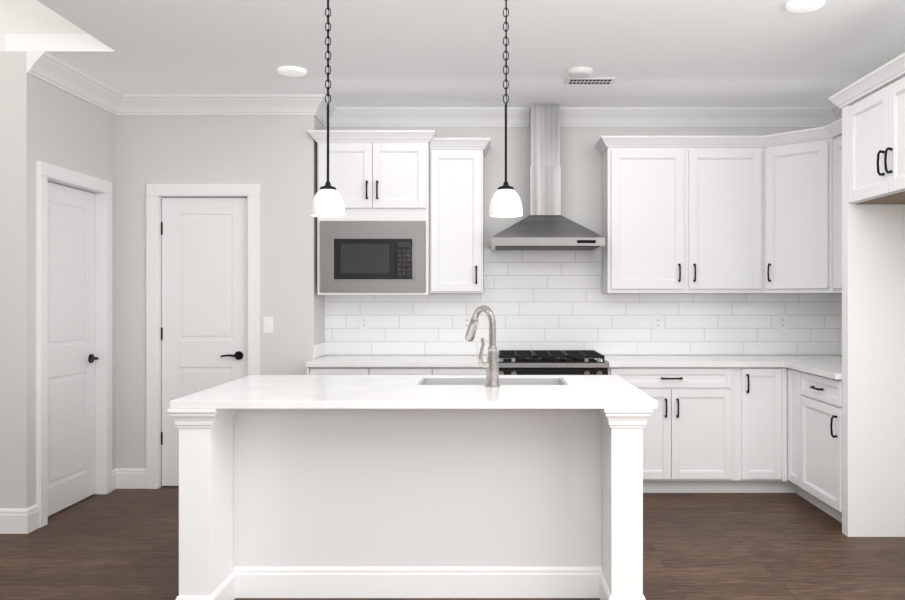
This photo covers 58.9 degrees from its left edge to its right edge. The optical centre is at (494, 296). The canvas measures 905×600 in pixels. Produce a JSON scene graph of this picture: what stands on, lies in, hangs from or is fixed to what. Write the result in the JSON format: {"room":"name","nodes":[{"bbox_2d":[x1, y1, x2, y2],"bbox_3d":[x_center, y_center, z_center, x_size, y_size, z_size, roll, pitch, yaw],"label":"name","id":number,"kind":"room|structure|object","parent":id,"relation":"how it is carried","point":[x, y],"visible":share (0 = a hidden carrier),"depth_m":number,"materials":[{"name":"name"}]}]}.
{"room":"kitchen","nodes":[
{"label":"kitchen","id":0,"kind":"room"},
{"bbox_2d":[0,0,131,508],"bbox_3d":[-4.070,-0.677,4.643,3.800,4.055,0.134,0,0,0],"label":"wall","id":1,"kind":"structure","parent":0,"point":[40,120],"depth_m":4.61,"materials":[{"name":"white paint"}]},
{"bbox_2d":[0,468,145,533],"bbox_3d":[-3.640,1.280,5.106,4.720,0.140,1.089,0,0,0],"label":"baseboard","id":2,"kind":"structure","parent":1,"relation":"attached to","point":[18,521],"depth_m":4.62,"materials":[{"name":"white wood"}]},
{"bbox_2d":[48,182,98,515],"bbox_3d":[-2.718,0.318,5.115,0.094,2.048,0.706,0,0,0],"label":"hall door","id":3,"kind":"structure","parent":1,"relation":"in","point":[72,358],"depth_m":5.15,"materials":[{"name":"white wood"}]},
{"bbox_2d":[36,161,111,527],"bbox_3d":[-2.729,0.277,5.114,0.143,2.147,0.884,0,0,0],"label":"door frame","id":4,"kind":"structure","parent":1,"relation":"attached to","point":[100,189],"depth_m":5.40,"materials":[{"name":"white wood"}]},
{"bbox_2d":[26,51,125,114],"bbox_3d":[-2.629,-1.344,5.056,0.101,0.122,0.960,0,0,0],"label":"crown molding","id":5,"kind":"structure","parent":1,"relation":"attached to","point":[51,69],"depth_m":4.99,"materials":[{"name":"white wood"}]},
{"bbox_2d":[132,115,319,467],"bbox_3d":[-2.040,-0.027,5.710,1.520,2.755,0.120,0,0,0],"label":"wall","id":6,"kind":"structure","parent":0,"point":[132,156],"depth_m":5.65,"materials":[{"name":"white paint"}]},
{"bbox_2d":[146,184,259,488],"bbox_3d":[-2.058,0.277,5.699,0.799,2.147,0.143,0,0,0],"label":"door frame","id":7,"kind":"structure","parent":6,"relation":"attached to","point":[155,193],"depth_m":5.63,"materials":[{"name":"white wood"}]},
{"bbox_2d":[161,198,246,485],"bbox_3d":[-2.060,0.318,5.668,0.622,2.048,0.094,0,0,0],"label":"pantry door","id":8,"kind":"structure","parent":6,"relation":"in","point":[204,298],"depth_m":5.68,"materials":[{"name":"white wood"}]},
{"bbox_2d":[126,94,329,118],"bbox_3d":[-1.929,-1.344,5.600,1.501,0.122,0.101,0,0,0],"label":"crown molding","id":9,"kind":"structure","parent":6,"relation":"attached to","point":[136,104],"depth_m":5.60,"materials":[{"name":"white wood"}]},
{"bbox_2d":[263,317,272,332],"bbox_3d":[-1.600,0.198,5.645,0.070,0.116,0.008,0,0,0],"label":"switch plate","id":10,"kind":"object","parent":6,"relation":"attached to","point":[267,324],"visible":1,"depth_m":5.64,"materials":[{"name":"white plastic"}]},
{"bbox_2d":[0,486,904,599],"bbox_3d":[-1.675,1.400,1.530,9.050,0.100,9.400,0,0,0],"label":"floor","id":11,"kind":"structure","parent":0,"point":[119,544],"depth_m":4.21,"materials":[{"name":"brown wood"}]},
{"bbox_2d":[306,367,380,374],"bbox_3d":[-1.036,0.911,5.724,0.483,0.877,0.608,0,0,0],"label":"base cabinet","id":12,"kind":"object","parent":11,"relation":"on","point":[309,370],"depth_m":5.42,"materials":[{"name":"white wood"}]},
{"bbox_2d":[305,355,486,366],"bbox_3d":[-0.637,0.456,5.704,1.281,0.035,0.629,0,0,0],"label":"countertop","id":13,"kind":"structure","parent":12,"relation":"on","point":[327,360],"depth_m":5.43,"materials":[{"name":"white stone"}]},
{"bbox_2d":[167,407,657,599],"bbox_3d":[-0.348,0.903,3.808,1.983,0.892,1.084,0,0,0],"label":"kitchen island","id":14,"kind":"object","parent":11,"relation":"on","point":[397,486],"depth_m":3.60,"materials":[{"name":"wood"}]},
{"bbox_2d":[170,375,657,406],"bbox_3d":[-0.333,0.441,3.815,1.995,0.032,1.090,0,0,0],"label":"island countertop","id":15,"kind":"structure","parent":14,"relation":"on","point":[252,390],"depth_m":3.56,"materials":[{"name":"white stone"}]},
{"bbox_2d":[465,305,499,386],"bbox_3d":[-0.062,0.232,3.890,0.175,0.384,0.224,0,0,0],"label":"faucet","id":16,"kind":"object","parent":15,"relation":"on","point":[491,365],"visible":1,"depth_m":3.80,"materials":[{"name":"silver metal"}]},
{"bbox_2d":[427,379,558,382],"bbox_3d":[-0.013,0.546,4.060,0.733,0.233,0.378,0,0,0],"label":"sink","id":17,"kind":"object","parent":15,"relation":"in","point":[428,380],"depth_m":4.24,"materials":[{"name":"silver metal"}]},
{"bbox_2d":[381,367,444,374],"bbox_3d":[-0.640,0.911,5.724,0.550,0.877,0.608,0,0,0],"label":"base cabinet","id":18,"kind":"object","parent":11,"relation":"on","point":[384,370],"depth_m":5.42,"materials":[{"name":"white wood"}]},
{"bbox_2d":[445,367,485,374],"bbox_3d":[-0.241,0.911,5.724,0.488,0.877,0.608,0,0,0],"label":"base cabinet","id":19,"kind":"object","parent":11,"relation":"on","point":[448,370],"depth_m":5.42,"materials":[{"name":"white wood"}]},
{"bbox_2d":[498,350,607,374],"bbox_3d":[0.385,0.874,5.675,0.754,0.952,0.692,0,0,0],"label":"range","id":20,"kind":"object","parent":11,"relation":"on","point":[551,362],"visible":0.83,"depth_m":5.40,"materials":[{"name":"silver metal"}]},
{"bbox_2d":[608,363,740,492],"bbox_3d":[1.203,0.911,5.724,0.871,0.877,0.608,0,0,0],"label":"base cabinet","id":21,"kind":"object","parent":11,"relation":"on","point":[692,441],"depth_m":5.43,"materials":[{"name":"white wood"}]},
{"bbox_2d":[601,355,784,366],"bbox_3d":[1.359,0.456,5.704,1.183,0.035,0.629,0,0,0],"label":"countertop","id":22,"kind":"structure","parent":21,"relation":"on","point":[613,360],"depth_m":5.43,"materials":[{"name":"white stone"}]},
{"bbox_2d":[741,367,772,492],"bbox_3d":[1.809,0.911,5.724,0.342,0.877,0.608,0,0,0],"label":"base cabinet","id":23,"kind":"object","parent":11,"relation":"on","point":[743,423],"depth_m":5.43,"materials":[{"name":"white wood"}]},
{"bbox_2d":[785,367,800,495],"bbox_3d":[2.267,0.911,5.287,0.642,0.877,0.305,0,0,0],"label":"base cabinet","id":24,"kind":"object","parent":11,"relation":"on","point":[792,374],"depth_m":5.35,"materials":[{"name":"white wood"}]},
{"bbox_2d":[801,371,841,522],"bbox_3d":[2.284,0.911,4.913,0.608,0.877,0.663,0,0,0],"label":"base cabinet","id":25,"kind":"object","parent":11,"relation":"on","point":[821,399],"depth_m":4.88,"materials":[{"name":"white wood"}]},
{"bbox_2d":[765,355,841,378],"bbox_3d":[2.264,0.456,5.300,0.629,0.035,1.437,0,0,0],"label":"countertop","id":26,"kind":"structure","parent":25,"relation":"on","point":[827,366],"depth_m":5.27,"materials":[{"name":"white stone"}]},
{"bbox_2d":[829,52,904,536],"bbox_3d":[2.260,0.098,4.039,0.657,2.504,1.186,0,0,0],"label":"tall cabinet","id":27,"kind":"object","parent":11,"relation":"on","point":[871,105],"visible":1,"depth_m":4.50,"materials":[{"name":"white wood"}]},
{"bbox_2d":[5,0,904,106],"bbox_3d":[-1.705,-2.105,1.530,8.830,1.400,9.240,0,0,0],"label":"ceiling","id":28,"kind":"structure","parent":0,"point":[646,53],"depth_m":4.56,"materials":[{"name":"white paint"}]},
{"bbox_2d":[277,66,306,76],"bbox_3d":[-1.256,-1.391,4.950,0.176,0.024,0.176,0,0,0],"label":"recessed light","id":29,"kind":"object","parent":28,"relation":"in","point":[292,71],"visible":1,"depth_m":4.91,"materials":[{"name":"white plastic"}]},
{"bbox_2d":[311,0,344,217],"bbox_3d":[-0.766,-0.888,3.670,0.154,1.032,0.154,0,0,0],"label":"pendant light","id":30,"kind":"object","parent":28,"relation":"hanging from","point":[327,201],"visible":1,"depth_m":3.64,"materials":[{"name":"white glass"}]},
{"bbox_2d":[489,0,522,217],"bbox_3d":[0.050,-0.888,3.670,0.154,1.032,0.154,0,0,0],"label":"pendant light","id":31,"kind":"object","parent":28,"relation":"hanging from","point":[505,202],"visible":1,"depth_m":3.64,"materials":[{"name":"white glass"}]},
{"bbox_2d":[567,67,592,77],"bbox_3d":[0.526,-1.386,4.950,0.156,0.036,0.156,0,0,0],"label":"recessed light","id":32,"kind":"object","parent":28,"relation":"attached to","point":[578,72],"visible":1,"depth_m":4.90,"materials":[{"name":"white plastic"}]},
{"bbox_2d":[563,77,616,84],"bbox_3d":[0.615,-1.398,5.180,0.330,0.011,0.160,0,0,0],"label":"ceiling vent","id":33,"kind":"object","parent":28,"relation":"in","point":[591,81],"visible":0.98,"depth_m":5.17,"materials":[{"name":"white metal"}]},
{"bbox_2d":[785,0,824,12],"bbox_3d":[1.480,-1.391,3.820,0.176,0.024,0.176,0,0,0],"label":"recessed light","id":34,"kind":"object","parent":28,"relation":"in","point":[798,6],"visible":1,"depth_m":3.80,"materials":[{"name":"white plastic"}]},
{"bbox_2d":[320,122,839,355],"bbox_3d":[-0.110,-0.027,6.060,5.380,2.755,0.180,0,0,0],"label":"wall","id":35,"kind":"structure","parent":0,"point":[580,160],"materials":[{"name":"white paint"}]},
{"bbox_2d":[314,340,329,358],"bbox_3d":[-1.276,0.387,5.824,0.008,0.099,0.343,0,0,0],"label":"backsplash","id":36,"kind":"structure","parent":35,"relation":"attached to","point":[320,349],"depth_m":5.90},
{"bbox_2d":[316,130,431,229],"bbox_3d":[-0.859,-0.849,5.815,0.780,0.630,0.411,0,0,0],"label":"upper cabinet","id":37,"kind":"object","parent":35,"relation":"attached to","point":[378,175],"depth_m":5.62,"materials":[{"name":"white wood"}]},
{"bbox_2d":[320,221,424,291],"bbox_3d":[-0.860,-0.284,5.785,0.736,0.496,0.371,0,0,0],"label":"microwave","id":38,"kind":"object","parent":37,"relation":"in","point":[372,256],"visible":0.98,"depth_m":5.61,"materials":[{"name":"silver metal"}]},
{"bbox_2d":[318,103,529,126],"bbox_3d":[-0.510,-1.344,5.980,1.539,0.122,0.101,0,0,0],"label":"crown molding","id":39,"kind":"structure","parent":35,"relation":"attached to","point":[339,116],"depth_m":5.98,"materials":[{"name":"white wood"}]},
{"bbox_2d":[428,138,483,293],"bbox_3d":[-0.277,-0.579,5.860,0.383,1.101,0.321,0,0,0],"label":"upper cabinet","id":40,"kind":"object","parent":35,"relation":"attached to","point":[436,185],"depth_m":5.71,"materials":[{"name":"white wood"}]},
{"bbox_2d":[491,104,604,249],"bbox_3d":[0.367,-0.876,5.774,0.790,1.053,0.492,0,0,0],"label":"range hood","id":41,"kind":"object","parent":35,"relation":"attached to","point":[545,224],"visible":1,"depth_m":5.81,"materials":[{"name":"silver metal"}]},
{"bbox_2d":[325,248,837,354],"bbox_3d":[0.655,0.033,6.026,3.870,0.806,0.008,0,0,0],"label":"tile backsplash","id":42,"kind":"structure","parent":35,"relation":"attached to","point":[544,299],"depth_m":6.02,"materials":[{"name":"white tile"}]},
{"bbox_2d":[360,315,368,330],"bbox_3d":[-0.983,0.195,6.017,0.070,0.116,0.008,0,0,0],"label":"wall outlet plate","id":43,"kind":"object","parent":42,"relation":"attached to","point":[364,322],"visible":1,"depth_m":6.02,"materials":[{"name":"white plastic"}]},
{"bbox_2d":[462,315,471,330],"bbox_3d":[-0.210,0.195,6.017,0.070,0.116,0.008,0,0,0],"label":"wall outlet plate","id":44,"kind":"object","parent":42,"relation":"attached to","point":[466,319],"visible":0.88,"depth_m":6.02,"materials":[{"name":"white plastic"}]},
{"bbox_2d":[654,315,662,330],"bbox_3d":[1.228,0.195,6.017,0.070,0.116,0.008,0,0,0],"label":"wall outlet plate","id":45,"kind":"object","parent":42,"relation":"attached to","point":[658,322],"visible":1,"depth_m":6.02,"materials":[{"name":"white plastic"}]},
{"bbox_2d":[778,315,786,330],"bbox_3d":[2.163,0.195,6.017,0.070,0.116,0.008,0,0,0],"label":"wall outlet plate","id":46,"kind":"object","parent":42,"relation":"attached to","point":[782,322],"visible":1,"depth_m":6.02,"materials":[{"name":"white plastic"}]},
{"bbox_2d":[599,135,766,292],"bbox_3d":[1.393,-0.586,5.835,1.175,1.116,0.371,0,0,0],"label":"upper cabinet","id":47,"kind":"object","parent":35,"relation":"attached to","point":[719,214],"depth_m":5.71,"materials":[{"name":"white wood"}]},
{"bbox_2d":[560,107,829,126],"bbox_3d":[1.533,-1.344,5.980,2.115,0.122,0.101,0,0,0],"label":"crown molding","id":48,"kind":"structure","parent":35,"relation":"attached to","point":[569,116],"depth_m":5.98,"materials":[{"name":"white wood"}]},
{"bbox_2d":[767,122,841,292],"bbox_3d":[2.257,-0.586,5.665,0.663,1.116,0.711,0,0,0],"label":"upper cabinet","id":49,"kind":"object","parent":35,"relation":"attached to","point":[794,170],"depth_m":5.54,"materials":[{"name":"white wood"}]},
{"bbox_2d":[823,126,841,292],"bbox_3d":[2.392,-0.549,5.035,0.393,1.042,0.801,0,0,0],"label":"upper cabinet","id":50,"kind":"object","parent":35,"relation":"attached to","point":[832,147],"depth_m":5.38,"materials":[{"name":"white wood"}]},
{"bbox_2d":[830,105,841,123],"bbox_3d":[2.539,-1.344,5.278,0.101,0.122,1.296,0,0,0],"label":"crown molding","id":51,"kind":"structure","parent":35,"relation":"attached to","point":[835,113],"depth_m":5.93,"materials":[{"name":"white wood"}]},
{"bbox_2d":[838,294,841,355],"bbox_3d":[2.586,0.205,5.290,0.008,0.462,1.410,0,0,0],"label":"tile backsplash","id":52,"kind":"structure","parent":35,"relation":"attached to","point":[839,295],"depth_m":5.98,"materials":[{"name":"white tile"}]}
]}

